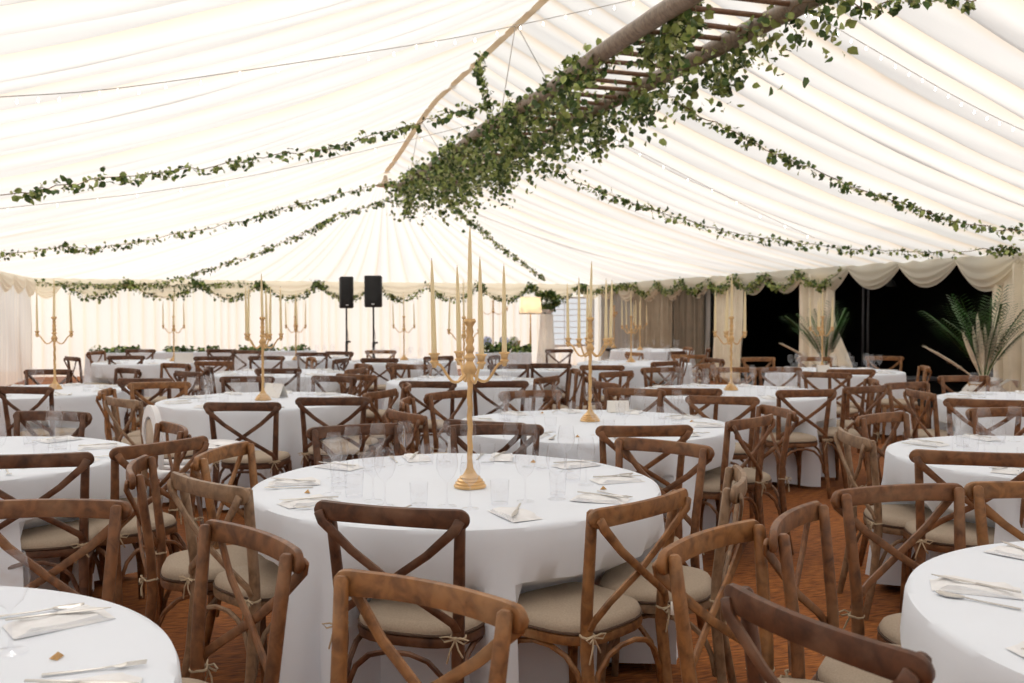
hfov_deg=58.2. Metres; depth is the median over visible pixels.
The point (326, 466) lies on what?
napkin
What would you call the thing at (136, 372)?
dining chair
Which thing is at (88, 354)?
dining chair
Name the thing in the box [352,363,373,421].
dining chair
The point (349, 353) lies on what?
dining chair
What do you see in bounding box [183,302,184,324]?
taper candle
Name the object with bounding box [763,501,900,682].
dining chair
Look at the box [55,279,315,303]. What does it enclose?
leaf garland
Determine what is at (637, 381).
tablecloth
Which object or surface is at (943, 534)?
seat cushion
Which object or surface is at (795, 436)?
seat cushion
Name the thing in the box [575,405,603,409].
seat cushion
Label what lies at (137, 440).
seat cushion
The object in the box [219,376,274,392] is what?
dining chair
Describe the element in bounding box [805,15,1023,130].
string
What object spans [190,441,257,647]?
dining chair
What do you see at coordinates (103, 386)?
napkin
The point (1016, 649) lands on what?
napkin
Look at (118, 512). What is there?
dining chair
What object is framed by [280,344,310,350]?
leaf garland
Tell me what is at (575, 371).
dining chair
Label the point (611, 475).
knife
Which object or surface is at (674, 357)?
dining chair
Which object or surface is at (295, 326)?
candelabrum
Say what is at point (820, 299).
taper candle
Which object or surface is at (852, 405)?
seat cushion
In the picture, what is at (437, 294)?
leaf garland
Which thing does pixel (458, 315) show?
taper candle
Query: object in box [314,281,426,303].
leaf garland
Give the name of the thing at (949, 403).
dining chair
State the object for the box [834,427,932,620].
dining chair
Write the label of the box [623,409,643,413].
napkin
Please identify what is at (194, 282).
leaf garland
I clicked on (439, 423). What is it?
seat cushion
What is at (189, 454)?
seat cushion
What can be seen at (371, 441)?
seat cushion
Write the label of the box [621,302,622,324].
taper candle
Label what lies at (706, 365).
dining chair
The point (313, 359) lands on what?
dining chair
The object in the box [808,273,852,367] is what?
curtain
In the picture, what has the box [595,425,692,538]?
dining chair
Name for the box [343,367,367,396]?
dining chair
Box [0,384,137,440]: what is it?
tablecloth
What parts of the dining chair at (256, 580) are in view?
leg, rail, seat frame, leg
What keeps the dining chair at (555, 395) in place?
on the floor at (230, 659)
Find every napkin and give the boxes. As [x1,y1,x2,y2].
[2,604,115,639]
[37,435,82,442]
[54,393,67,395]
[62,383,86,385]
[70,672,142,682]
[78,443,120,449]
[99,385,118,387]
[163,401,191,403]
[175,395,202,398]
[223,392,241,394]
[267,477,319,486]
[278,494,339,508]
[315,461,364,470]
[316,392,338,394]
[326,371,343,372]
[402,453,430,461]
[418,376,436,377]
[463,417,494,420]
[487,507,541,522]
[489,452,513,460]
[497,411,528,415]
[515,378,533,379]
[527,433,549,438]
[552,460,599,468]
[559,408,582,412]
[569,493,629,503]
[590,474,645,484]
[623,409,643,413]
[652,385,672,387]
[669,415,700,419]
[689,383,707,385]
[690,423,724,426]
[739,384,750,386]
[760,396,775,399]
[777,386,801,388]
[904,440,948,446]
[930,575,1023,599]
[944,395,970,397]
[957,434,999,440]
[958,391,983,394]
[984,545,1023,559]
[990,467,1022,474]
[1006,641,1023,656]
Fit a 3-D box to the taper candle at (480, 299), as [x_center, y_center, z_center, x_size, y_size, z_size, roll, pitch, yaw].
[-0.125,-0.136,3.660,0.023,0.402,0.022,-2,3,-18]
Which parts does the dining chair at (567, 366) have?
rail, leg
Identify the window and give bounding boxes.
[553,297,593,345]
[741,265,992,383]
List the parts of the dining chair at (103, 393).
rail, leg, leg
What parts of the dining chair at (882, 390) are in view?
seat frame, leg, leg, rail, leg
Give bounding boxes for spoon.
[295,506,314,507]
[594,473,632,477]
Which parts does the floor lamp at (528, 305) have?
lamp shade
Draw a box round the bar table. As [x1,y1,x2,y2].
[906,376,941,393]
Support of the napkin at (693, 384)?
on the tablecloth at (811, 468)
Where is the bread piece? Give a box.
[49,652,63,659]
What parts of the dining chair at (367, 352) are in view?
rail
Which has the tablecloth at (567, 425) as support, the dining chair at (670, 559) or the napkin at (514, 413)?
the napkin at (514, 413)
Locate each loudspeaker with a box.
[339,276,353,307]
[364,275,381,306]
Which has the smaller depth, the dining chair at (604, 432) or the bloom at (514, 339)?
the dining chair at (604, 432)
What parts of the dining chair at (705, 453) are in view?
leg, leg, rail, leg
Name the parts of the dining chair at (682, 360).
leg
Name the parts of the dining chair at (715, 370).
leg, rail, leg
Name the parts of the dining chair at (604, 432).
leg, rail, leg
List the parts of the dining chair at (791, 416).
leg, leg, seat frame, rail, leg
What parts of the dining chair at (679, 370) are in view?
leg, rail, leg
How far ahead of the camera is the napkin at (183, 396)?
7.90 m
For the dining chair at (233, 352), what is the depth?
15.48 m
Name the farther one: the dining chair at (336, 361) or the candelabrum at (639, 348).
the candelabrum at (639, 348)
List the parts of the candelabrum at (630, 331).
stem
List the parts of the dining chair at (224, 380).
leg, rail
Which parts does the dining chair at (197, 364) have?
leg, rail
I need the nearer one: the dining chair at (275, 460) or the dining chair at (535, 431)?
the dining chair at (535, 431)
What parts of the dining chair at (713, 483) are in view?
leg, seat frame, leg, rail, leg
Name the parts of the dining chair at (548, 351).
rail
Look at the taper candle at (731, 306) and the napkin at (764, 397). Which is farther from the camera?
the taper candle at (731, 306)
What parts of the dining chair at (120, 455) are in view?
leg, leg, seat frame, leg, rail, leg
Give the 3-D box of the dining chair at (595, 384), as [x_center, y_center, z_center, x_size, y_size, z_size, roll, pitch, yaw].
[1.032,0.802,8.318,0.559,0.897,0.545,-1,2,-22]
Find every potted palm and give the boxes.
[779,300,850,367]
[919,284,1023,391]
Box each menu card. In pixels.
[174,353,193,362]
[264,383,287,397]
[607,400,628,412]
[816,365,829,371]
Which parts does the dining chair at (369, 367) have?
rail, leg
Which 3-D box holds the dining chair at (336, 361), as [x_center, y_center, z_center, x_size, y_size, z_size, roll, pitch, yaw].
[-2.566,0.677,12.632,0.559,0.897,0.545,0,2,9]
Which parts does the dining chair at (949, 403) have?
leg, rail, leg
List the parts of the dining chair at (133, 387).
leg, rail, leg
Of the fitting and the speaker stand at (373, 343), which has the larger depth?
the fitting
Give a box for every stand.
[345,308,350,356]
[372,307,377,357]
[536,309,555,362]
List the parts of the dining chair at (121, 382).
leg, rail, leg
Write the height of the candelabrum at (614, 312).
0.950 m
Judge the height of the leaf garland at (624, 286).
0.358 m
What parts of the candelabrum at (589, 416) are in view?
arm, arm, stem, arm, arm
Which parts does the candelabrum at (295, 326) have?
stem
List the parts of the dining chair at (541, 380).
leg, rail, leg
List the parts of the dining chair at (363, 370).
rail, leg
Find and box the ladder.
[397,0,821,191]
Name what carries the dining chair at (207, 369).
on the floor at (230, 659)
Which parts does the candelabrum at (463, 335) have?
stem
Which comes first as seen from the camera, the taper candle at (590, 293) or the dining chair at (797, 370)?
the taper candle at (590, 293)
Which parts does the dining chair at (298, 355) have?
leg, rail, leg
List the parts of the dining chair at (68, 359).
rail, leg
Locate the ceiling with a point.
(861, 119)
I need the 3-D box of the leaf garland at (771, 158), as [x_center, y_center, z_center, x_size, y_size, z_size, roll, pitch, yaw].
[4.057,-1.650,9.318,5.779,1.384,0.229,-1,2,-18]
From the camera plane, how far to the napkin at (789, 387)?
8.94 m
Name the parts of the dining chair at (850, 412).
rail, seat frame, leg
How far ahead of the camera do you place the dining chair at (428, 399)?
7.04 m
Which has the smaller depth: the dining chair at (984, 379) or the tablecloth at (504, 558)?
the tablecloth at (504, 558)
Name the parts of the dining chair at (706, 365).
leg, rail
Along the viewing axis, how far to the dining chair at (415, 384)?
8.27 m
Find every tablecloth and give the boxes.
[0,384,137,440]
[0,436,145,591]
[0,586,181,682]
[83,349,315,382]
[89,359,206,413]
[155,392,360,509]
[206,369,348,394]
[247,356,351,370]
[252,453,677,682]
[346,358,457,409]
[379,376,543,453]
[447,410,734,569]
[475,352,531,365]
[475,367,592,408]
[577,360,693,401]
[609,348,695,378]
[629,384,836,486]
[764,367,911,435]
[865,435,1023,585]
[900,541,1023,682]
[931,391,1023,435]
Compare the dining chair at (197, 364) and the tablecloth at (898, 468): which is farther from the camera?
the dining chair at (197, 364)
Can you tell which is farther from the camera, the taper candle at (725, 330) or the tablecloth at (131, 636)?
the taper candle at (725, 330)
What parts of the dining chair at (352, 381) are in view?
leg, rail, leg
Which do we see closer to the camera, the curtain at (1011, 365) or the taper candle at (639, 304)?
the curtain at (1011, 365)
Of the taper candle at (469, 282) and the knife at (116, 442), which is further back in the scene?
the knife at (116, 442)
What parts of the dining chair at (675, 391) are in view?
leg, rail, leg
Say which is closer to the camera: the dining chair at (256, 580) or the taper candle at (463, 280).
the dining chair at (256, 580)
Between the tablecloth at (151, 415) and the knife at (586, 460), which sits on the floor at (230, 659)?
the tablecloth at (151, 415)
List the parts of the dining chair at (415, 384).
rail, seat frame, leg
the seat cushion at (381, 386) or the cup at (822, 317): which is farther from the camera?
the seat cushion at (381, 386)
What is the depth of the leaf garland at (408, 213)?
15.99 m
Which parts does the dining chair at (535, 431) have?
leg, rail, leg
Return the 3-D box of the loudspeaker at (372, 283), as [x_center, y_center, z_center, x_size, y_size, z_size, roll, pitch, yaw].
[-2.498,-0.900,16.571,0.307,0.568,0.360,0,2,-6]
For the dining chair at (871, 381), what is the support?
on the floor at (230, 659)
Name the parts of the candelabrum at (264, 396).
arm, stem, arm, arm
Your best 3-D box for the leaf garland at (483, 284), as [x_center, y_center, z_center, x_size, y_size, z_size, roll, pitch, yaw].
[-0.863,-1.506,25.058,0.421,0.380,0.290,-1,2,-18]
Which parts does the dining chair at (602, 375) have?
leg, rail, leg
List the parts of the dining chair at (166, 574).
rail, leg, leg, seat frame, leg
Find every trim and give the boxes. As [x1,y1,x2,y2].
[0,271,35,297]
[34,278,598,299]
[385,0,548,172]
[598,252,1023,301]
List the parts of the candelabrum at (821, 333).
stem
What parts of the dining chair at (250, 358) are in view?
leg, rail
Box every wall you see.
[0,285,31,385]
[31,278,600,376]
[601,280,710,379]
[710,283,713,379]
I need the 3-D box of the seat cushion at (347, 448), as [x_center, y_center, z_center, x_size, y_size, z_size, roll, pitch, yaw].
[-1.320,0.811,6.968,0.456,0.046,0.420,0,2,-4]
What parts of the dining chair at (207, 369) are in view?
rail, leg, leg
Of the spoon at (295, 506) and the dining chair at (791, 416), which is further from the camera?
the dining chair at (791, 416)
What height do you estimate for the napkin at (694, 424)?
0.018 m
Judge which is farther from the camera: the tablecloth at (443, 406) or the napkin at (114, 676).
the tablecloth at (443, 406)
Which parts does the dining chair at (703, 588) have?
leg, leg, seat frame, leg, leg, rail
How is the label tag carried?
hanging from the dining chair at (584, 614)
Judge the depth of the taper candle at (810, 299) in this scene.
12.21 m
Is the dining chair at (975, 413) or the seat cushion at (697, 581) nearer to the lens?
the seat cushion at (697, 581)
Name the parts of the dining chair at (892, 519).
leg, rail, leg, seat frame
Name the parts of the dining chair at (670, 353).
rail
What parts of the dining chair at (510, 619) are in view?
leg, rail, leg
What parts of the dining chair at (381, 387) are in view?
seat frame, rail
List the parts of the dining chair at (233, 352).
rail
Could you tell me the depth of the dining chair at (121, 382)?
8.65 m
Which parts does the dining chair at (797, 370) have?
leg, rail, leg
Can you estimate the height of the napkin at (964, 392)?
0.018 m
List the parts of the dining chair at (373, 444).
seat frame, rail, leg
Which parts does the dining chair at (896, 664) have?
leg, leg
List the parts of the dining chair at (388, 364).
rail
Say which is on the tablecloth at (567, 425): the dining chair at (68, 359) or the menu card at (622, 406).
the menu card at (622, 406)
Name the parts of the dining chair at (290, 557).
leg, rail, leg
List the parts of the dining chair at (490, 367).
rail, leg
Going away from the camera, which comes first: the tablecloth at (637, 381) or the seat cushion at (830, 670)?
the seat cushion at (830, 670)
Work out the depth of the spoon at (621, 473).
4.10 m
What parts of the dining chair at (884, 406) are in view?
leg, seat frame, leg, leg, rail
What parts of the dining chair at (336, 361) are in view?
rail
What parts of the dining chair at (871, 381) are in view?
leg, leg, rail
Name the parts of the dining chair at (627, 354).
rail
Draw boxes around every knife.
[5,607,110,620]
[24,679,138,682]
[78,442,121,445]
[274,478,315,481]
[279,496,338,499]
[321,462,355,465]
[512,503,520,516]
[553,460,596,462]
[577,491,626,497]
[593,475,642,476]
[908,438,942,442]
[931,574,1020,592]
[1000,540,1023,549]
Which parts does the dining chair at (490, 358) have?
rail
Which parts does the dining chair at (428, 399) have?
leg, rail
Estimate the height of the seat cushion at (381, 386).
0.046 m
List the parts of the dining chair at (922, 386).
leg, rail, leg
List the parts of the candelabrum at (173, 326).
stem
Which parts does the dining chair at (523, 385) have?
leg, rail, leg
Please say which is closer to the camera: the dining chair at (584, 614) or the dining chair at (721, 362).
the dining chair at (584, 614)
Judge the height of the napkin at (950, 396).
0.018 m
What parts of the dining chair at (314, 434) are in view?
leg, rail, leg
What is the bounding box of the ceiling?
[0,0,1023,284]
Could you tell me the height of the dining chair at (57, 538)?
0.897 m
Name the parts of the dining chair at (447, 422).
rail, leg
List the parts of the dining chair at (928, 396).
leg, rail, leg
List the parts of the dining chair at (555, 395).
leg, rail, leg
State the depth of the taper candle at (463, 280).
10.10 m
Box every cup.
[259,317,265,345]
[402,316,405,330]
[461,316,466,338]
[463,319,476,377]
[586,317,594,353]
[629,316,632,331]
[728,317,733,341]
[820,316,824,334]
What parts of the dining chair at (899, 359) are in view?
rail, leg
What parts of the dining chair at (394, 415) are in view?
rail, leg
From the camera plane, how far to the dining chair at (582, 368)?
10.91 m
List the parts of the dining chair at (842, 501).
leg, seat frame, rail, leg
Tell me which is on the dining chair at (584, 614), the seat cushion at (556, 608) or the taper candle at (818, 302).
the seat cushion at (556, 608)
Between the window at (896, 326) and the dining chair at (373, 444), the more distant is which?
the window at (896, 326)
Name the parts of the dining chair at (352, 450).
leg, rail, seat frame, leg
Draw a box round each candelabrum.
[34,317,73,389]
[162,316,184,360]
[244,317,283,400]
[285,316,306,359]
[392,316,414,359]
[429,319,509,489]
[447,316,477,379]
[483,301,507,344]
[565,317,613,421]
[609,305,617,347]
[621,316,641,361]
[633,323,647,349]
[713,317,746,390]
[809,316,833,364]
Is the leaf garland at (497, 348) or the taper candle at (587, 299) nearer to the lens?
the taper candle at (587, 299)
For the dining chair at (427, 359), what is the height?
0.897 m
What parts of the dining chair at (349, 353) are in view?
rail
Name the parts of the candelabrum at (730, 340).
arm, arm, stem, arm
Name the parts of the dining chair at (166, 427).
leg, leg, rail, leg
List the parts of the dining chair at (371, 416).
rail, seat frame, leg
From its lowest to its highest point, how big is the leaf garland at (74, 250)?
1.646 m
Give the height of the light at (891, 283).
0.900 m
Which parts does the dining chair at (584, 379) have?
leg, rail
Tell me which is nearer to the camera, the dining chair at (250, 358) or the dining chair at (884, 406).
the dining chair at (884, 406)
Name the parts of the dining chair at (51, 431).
leg, rail, leg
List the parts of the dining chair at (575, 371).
leg, leg, rail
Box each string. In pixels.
[0,0,633,103]
[0,124,473,211]
[614,139,813,237]
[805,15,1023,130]
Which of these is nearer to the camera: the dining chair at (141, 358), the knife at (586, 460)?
the knife at (586, 460)
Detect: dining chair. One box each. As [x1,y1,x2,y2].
[0,386,84,436]
[0,452,106,595]
[0,498,132,602]
[13,411,92,436]
[24,369,73,384]
[60,436,208,605]
[63,356,108,384]
[86,351,106,366]
[89,421,191,596]
[96,388,168,503]
[104,396,202,512]
[107,355,144,397]
[113,368,141,394]
[116,378,172,433]
[124,454,266,682]
[125,349,155,358]
[127,382,190,436]
[135,363,191,413]
[167,471,277,682]
[173,370,204,395]
[181,519,308,682]
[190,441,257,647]
[191,356,231,395]
[194,361,233,394]
[203,366,216,393]
[203,402,291,510]
[206,349,235,368]
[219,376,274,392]
[231,350,261,370]
[248,356,284,368]
[254,368,301,391]
[295,352,329,368]
[295,397,369,467]
[305,357,316,368]
[306,423,402,465]
[311,375,356,394]
[314,500,484,682]
[321,388,398,463]
[325,351,353,369]
[330,569,528,682]
[332,358,348,370]
[336,373,391,456]
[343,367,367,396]
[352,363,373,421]
[354,382,411,452]
[360,358,398,407]
[365,350,396,357]
[384,408,430,455]
[385,362,410,379]
[389,364,433,379]
[399,381,456,450]
[399,396,446,453]
[423,356,453,375]
[423,390,472,452]
[443,419,526,454]
[445,424,543,455]
[473,381,528,415]
[487,355,500,363]
[487,364,530,377]
[498,390,561,411]
[517,488,690,682]
[530,363,571,405]
[531,375,559,410]
[544,368,581,409]
[545,349,572,362]
[575,370,633,409]
[579,365,624,405]
[579,376,595,409]
[588,380,620,409]
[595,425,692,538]
[596,464,746,682]
[602,388,665,412]
[614,437,714,669]
[625,352,643,359]
[628,361,678,406]
[640,367,683,386]
[652,357,687,385]
[652,519,824,682]
[657,388,722,419]
[667,351,685,359]
[671,354,706,383]
[683,347,692,362]
[685,395,759,517]
[692,348,710,377]
[694,362,715,383]
[700,414,775,564]
[701,357,724,384]
[705,404,798,554]
[711,367,756,384]
[720,583,935,682]
[740,357,775,383]
[756,367,801,387]
[759,389,836,498]
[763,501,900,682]
[796,357,832,366]
[800,371,859,452]
[817,385,887,488]
[826,369,875,419]
[830,483,965,644]
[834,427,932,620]
[836,378,879,470]
[853,411,910,566]
[864,356,903,370]
[878,365,931,443]
[884,382,954,443]
[900,449,1023,612]
[903,388,939,438]
[937,375,990,393]
[943,398,1023,435]
[964,481,1023,545]
[965,407,1023,435]
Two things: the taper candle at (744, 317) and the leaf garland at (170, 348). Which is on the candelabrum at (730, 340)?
the taper candle at (744, 317)
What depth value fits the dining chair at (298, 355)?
14.55 m
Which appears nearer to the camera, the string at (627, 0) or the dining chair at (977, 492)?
the dining chair at (977, 492)
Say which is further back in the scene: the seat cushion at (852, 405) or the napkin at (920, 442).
the seat cushion at (852, 405)
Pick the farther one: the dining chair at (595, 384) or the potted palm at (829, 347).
the potted palm at (829, 347)
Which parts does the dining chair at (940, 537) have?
leg, leg, seat frame, rail, leg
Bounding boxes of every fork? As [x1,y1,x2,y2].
[0,603,84,616]
[41,659,146,675]
[264,487,312,487]
[597,490,632,497]
[935,590,1020,609]
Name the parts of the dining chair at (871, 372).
leg, rail, leg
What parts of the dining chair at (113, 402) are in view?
leg, rail, leg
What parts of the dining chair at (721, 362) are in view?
leg, rail, leg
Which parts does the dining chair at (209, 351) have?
rail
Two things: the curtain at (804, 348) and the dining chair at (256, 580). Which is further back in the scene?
the curtain at (804, 348)
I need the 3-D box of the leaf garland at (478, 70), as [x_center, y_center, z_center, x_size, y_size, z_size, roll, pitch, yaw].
[-0.344,-3.163,11.218,0.327,0.635,1.069,0,2,0]
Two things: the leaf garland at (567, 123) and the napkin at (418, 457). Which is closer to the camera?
the napkin at (418, 457)
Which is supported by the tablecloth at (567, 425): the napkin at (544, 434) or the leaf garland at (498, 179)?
the napkin at (544, 434)
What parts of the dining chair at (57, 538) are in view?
rail, seat frame, leg, leg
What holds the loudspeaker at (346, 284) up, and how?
on the speaker stand at (346, 342)
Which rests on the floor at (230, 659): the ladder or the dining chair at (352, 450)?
the dining chair at (352, 450)
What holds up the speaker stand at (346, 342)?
on the floor at (230, 659)
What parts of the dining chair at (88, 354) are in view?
rail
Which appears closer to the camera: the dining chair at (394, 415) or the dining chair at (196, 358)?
the dining chair at (394, 415)
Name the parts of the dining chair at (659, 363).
leg, rail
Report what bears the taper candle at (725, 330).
on the candelabrum at (730, 340)
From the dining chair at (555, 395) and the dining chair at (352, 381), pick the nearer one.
the dining chair at (555, 395)
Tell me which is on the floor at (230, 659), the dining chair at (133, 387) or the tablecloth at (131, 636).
the dining chair at (133, 387)
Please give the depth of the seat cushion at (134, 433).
7.71 m
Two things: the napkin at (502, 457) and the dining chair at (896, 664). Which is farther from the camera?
the napkin at (502, 457)
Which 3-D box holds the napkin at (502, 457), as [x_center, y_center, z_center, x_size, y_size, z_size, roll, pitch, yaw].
[-0.051,0.574,4.603,0.118,0.018,0.216,0,2,2]
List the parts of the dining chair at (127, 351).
rail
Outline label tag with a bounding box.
[670,601,673,614]
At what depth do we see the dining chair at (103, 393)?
7.19 m
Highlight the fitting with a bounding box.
[376,175,393,188]
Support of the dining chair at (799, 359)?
on the floor at (230, 659)
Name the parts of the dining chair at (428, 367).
leg, rail, leg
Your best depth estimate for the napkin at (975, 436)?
5.29 m
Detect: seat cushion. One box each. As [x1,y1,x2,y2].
[20,427,76,436]
[20,521,97,548]
[72,509,175,534]
[84,382,108,384]
[119,498,152,509]
[121,436,140,444]
[127,430,140,436]
[135,396,173,402]
[161,545,264,579]
[164,450,192,457]
[181,678,207,682]
[214,559,277,597]
[222,450,289,462]
[308,443,368,454]
[321,436,377,444]
[354,435,383,437]
[359,598,481,634]
[366,409,385,416]
[369,384,385,388]
[412,419,443,428]
[517,582,640,632]
[544,404,568,409]
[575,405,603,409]
[586,395,616,400]
[598,561,710,601]
[703,473,736,491]
[705,467,770,482]
[734,442,744,453]
[759,432,816,441]
[765,677,824,682]
[817,427,860,436]
[818,643,900,682]
[836,419,860,428]
[837,401,860,407]
[837,407,857,413]
[864,504,932,526]
[879,613,901,644]
[881,398,917,404]
[903,429,954,437]
[905,519,994,544]
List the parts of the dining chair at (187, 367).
leg, rail, leg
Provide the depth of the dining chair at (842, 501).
3.17 m
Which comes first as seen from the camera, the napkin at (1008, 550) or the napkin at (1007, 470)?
the napkin at (1008, 550)
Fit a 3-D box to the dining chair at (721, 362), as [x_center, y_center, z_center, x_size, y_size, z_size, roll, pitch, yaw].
[2.555,0.679,12.580,0.559,0.897,0.544,-1,2,-17]
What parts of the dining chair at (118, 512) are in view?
rail, leg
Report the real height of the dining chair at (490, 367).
0.897 m
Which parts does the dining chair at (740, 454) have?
leg, rail, seat frame, leg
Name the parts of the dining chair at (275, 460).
leg, rail, seat frame, leg, leg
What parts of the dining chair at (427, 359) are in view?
rail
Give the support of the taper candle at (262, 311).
on the candelabrum at (264, 396)
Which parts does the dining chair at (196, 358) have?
leg, rail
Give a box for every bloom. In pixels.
[484,336,491,345]
[509,336,517,344]
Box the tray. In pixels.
[207,439,239,450]
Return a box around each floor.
[9,369,932,682]
[741,363,966,407]
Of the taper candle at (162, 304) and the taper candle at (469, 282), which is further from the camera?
the taper candle at (162, 304)
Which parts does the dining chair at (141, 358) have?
rail, leg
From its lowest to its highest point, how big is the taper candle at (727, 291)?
0.422 m
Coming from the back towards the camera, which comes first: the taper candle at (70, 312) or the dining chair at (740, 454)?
the taper candle at (70, 312)
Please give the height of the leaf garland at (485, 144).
0.970 m
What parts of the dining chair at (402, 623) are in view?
leg, rail, seat frame, leg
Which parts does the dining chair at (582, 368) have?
leg, rail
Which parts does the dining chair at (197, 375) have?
rail, leg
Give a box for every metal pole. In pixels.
[861,287,864,366]
[866,289,869,366]
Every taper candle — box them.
[36,290,37,330]
[53,281,54,316]
[69,293,71,330]
[162,304,163,324]
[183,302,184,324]
[245,285,246,332]
[247,287,249,333]
[261,274,263,316]
[265,288,267,332]
[269,286,271,333]
[279,287,281,332]
[413,302,414,324]
[431,258,436,352]
[448,297,449,328]
[456,267,461,350]
[463,280,464,315]
[467,228,471,318]
[478,259,483,353]
[502,266,506,351]
[566,284,569,337]
[577,280,580,338]
[586,284,588,337]
[589,262,591,316]
[604,281,607,338]
[609,282,612,337]
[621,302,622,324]
[630,293,631,315]
[639,304,640,324]
[714,291,715,330]
[724,293,727,331]
[727,291,728,330]
[730,277,732,316]
[743,293,745,331]
[809,299,810,326]
[817,302,818,326]
[818,299,820,326]
[832,296,833,326]
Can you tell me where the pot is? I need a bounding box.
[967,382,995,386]
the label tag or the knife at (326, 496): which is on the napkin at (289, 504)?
the knife at (326, 496)
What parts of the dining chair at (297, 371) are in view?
rail, leg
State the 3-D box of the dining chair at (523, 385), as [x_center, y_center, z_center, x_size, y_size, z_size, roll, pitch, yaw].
[-0.127,0.795,8.553,0.545,0.897,0.559,0,2,-4]
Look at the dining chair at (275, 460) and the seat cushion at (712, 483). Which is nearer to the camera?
the seat cushion at (712, 483)
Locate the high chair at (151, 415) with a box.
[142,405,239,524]
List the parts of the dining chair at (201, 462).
leg, rail, leg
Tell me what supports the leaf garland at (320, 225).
hanging from the ceiling
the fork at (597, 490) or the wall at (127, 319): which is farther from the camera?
the wall at (127, 319)
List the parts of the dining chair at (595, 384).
leg, rail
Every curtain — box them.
[633,289,672,348]
[673,283,704,378]
[713,282,744,383]
[798,275,811,366]
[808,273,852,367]
[992,260,1023,391]
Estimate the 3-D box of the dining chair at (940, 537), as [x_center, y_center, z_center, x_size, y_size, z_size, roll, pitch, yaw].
[2.078,0.919,4.252,0.545,0.897,0.559,0,2,15]
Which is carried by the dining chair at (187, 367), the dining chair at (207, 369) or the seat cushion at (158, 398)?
the seat cushion at (158, 398)
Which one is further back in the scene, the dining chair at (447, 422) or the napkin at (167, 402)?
the napkin at (167, 402)
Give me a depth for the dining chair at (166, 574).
3.61 m
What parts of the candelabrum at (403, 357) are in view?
stem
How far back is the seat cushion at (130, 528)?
4.42 m
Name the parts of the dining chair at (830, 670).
leg, rail, leg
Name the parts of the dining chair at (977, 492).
leg, rail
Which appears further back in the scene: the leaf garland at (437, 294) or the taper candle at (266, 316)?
the leaf garland at (437, 294)
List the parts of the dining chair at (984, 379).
leg, rail, leg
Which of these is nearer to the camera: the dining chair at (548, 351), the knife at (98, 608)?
the knife at (98, 608)
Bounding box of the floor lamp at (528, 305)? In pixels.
[519,297,541,345]
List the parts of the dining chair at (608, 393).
leg, rail, leg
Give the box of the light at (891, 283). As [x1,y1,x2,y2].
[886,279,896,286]
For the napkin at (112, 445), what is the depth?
4.93 m
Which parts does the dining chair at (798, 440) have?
leg, seat frame, leg, rail, leg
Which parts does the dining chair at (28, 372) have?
leg, rail, leg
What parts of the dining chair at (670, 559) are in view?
leg, rail, leg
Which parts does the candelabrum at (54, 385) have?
arm, stem, arm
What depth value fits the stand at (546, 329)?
19.28 m
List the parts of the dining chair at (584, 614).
leg, seat frame, leg, rail, leg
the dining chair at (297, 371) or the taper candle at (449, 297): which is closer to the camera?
the taper candle at (449, 297)
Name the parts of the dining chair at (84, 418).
leg, rail, leg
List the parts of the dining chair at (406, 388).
leg, rail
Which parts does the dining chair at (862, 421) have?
leg, rail, leg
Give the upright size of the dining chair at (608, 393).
0.897 m
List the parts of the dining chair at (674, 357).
rail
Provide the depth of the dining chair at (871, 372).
10.09 m
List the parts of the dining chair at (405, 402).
rail, leg, leg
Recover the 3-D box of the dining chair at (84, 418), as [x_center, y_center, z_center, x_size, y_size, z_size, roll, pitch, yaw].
[-2.865,0.884,5.448,0.545,0.897,0.559,0,2,10]
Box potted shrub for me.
[536,289,561,312]
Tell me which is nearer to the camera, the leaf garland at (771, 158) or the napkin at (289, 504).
the napkin at (289, 504)
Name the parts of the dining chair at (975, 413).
leg, rail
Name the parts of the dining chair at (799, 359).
rail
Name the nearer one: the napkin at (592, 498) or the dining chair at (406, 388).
the napkin at (592, 498)
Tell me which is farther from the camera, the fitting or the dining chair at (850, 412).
the fitting
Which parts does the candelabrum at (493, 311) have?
stem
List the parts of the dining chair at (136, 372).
leg, rail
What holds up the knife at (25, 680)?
on the napkin at (114, 676)
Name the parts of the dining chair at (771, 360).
leg, rail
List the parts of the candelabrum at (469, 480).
arm, arm, stem, arm, arm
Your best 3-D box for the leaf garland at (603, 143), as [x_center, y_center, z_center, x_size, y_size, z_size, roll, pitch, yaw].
[0.967,-2.286,10.187,0.284,0.598,0.316,0,2,3]
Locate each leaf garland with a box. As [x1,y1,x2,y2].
[0,102,481,204]
[0,178,392,260]
[35,278,251,292]
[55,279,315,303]
[85,198,403,290]
[89,344,140,352]
[116,277,136,289]
[163,345,219,351]
[187,278,206,290]
[236,343,279,350]
[250,280,268,291]
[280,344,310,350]
[310,280,328,292]
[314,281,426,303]
[385,38,629,221]
[402,189,417,221]
[407,82,608,225]
[425,283,581,304]
[428,0,862,232]
[445,198,545,280]
[472,50,497,113]
[472,281,486,292]
[484,342,531,352]
[489,156,510,195]
[505,127,527,169]
[523,282,540,294]
[538,161,1021,259]
[571,283,633,295]
[575,283,589,292]
[586,113,609,162]
[625,0,714,84]
[628,86,656,133]
[630,266,842,298]
[656,88,1023,241]
[705,54,737,106]
[815,0,975,19]

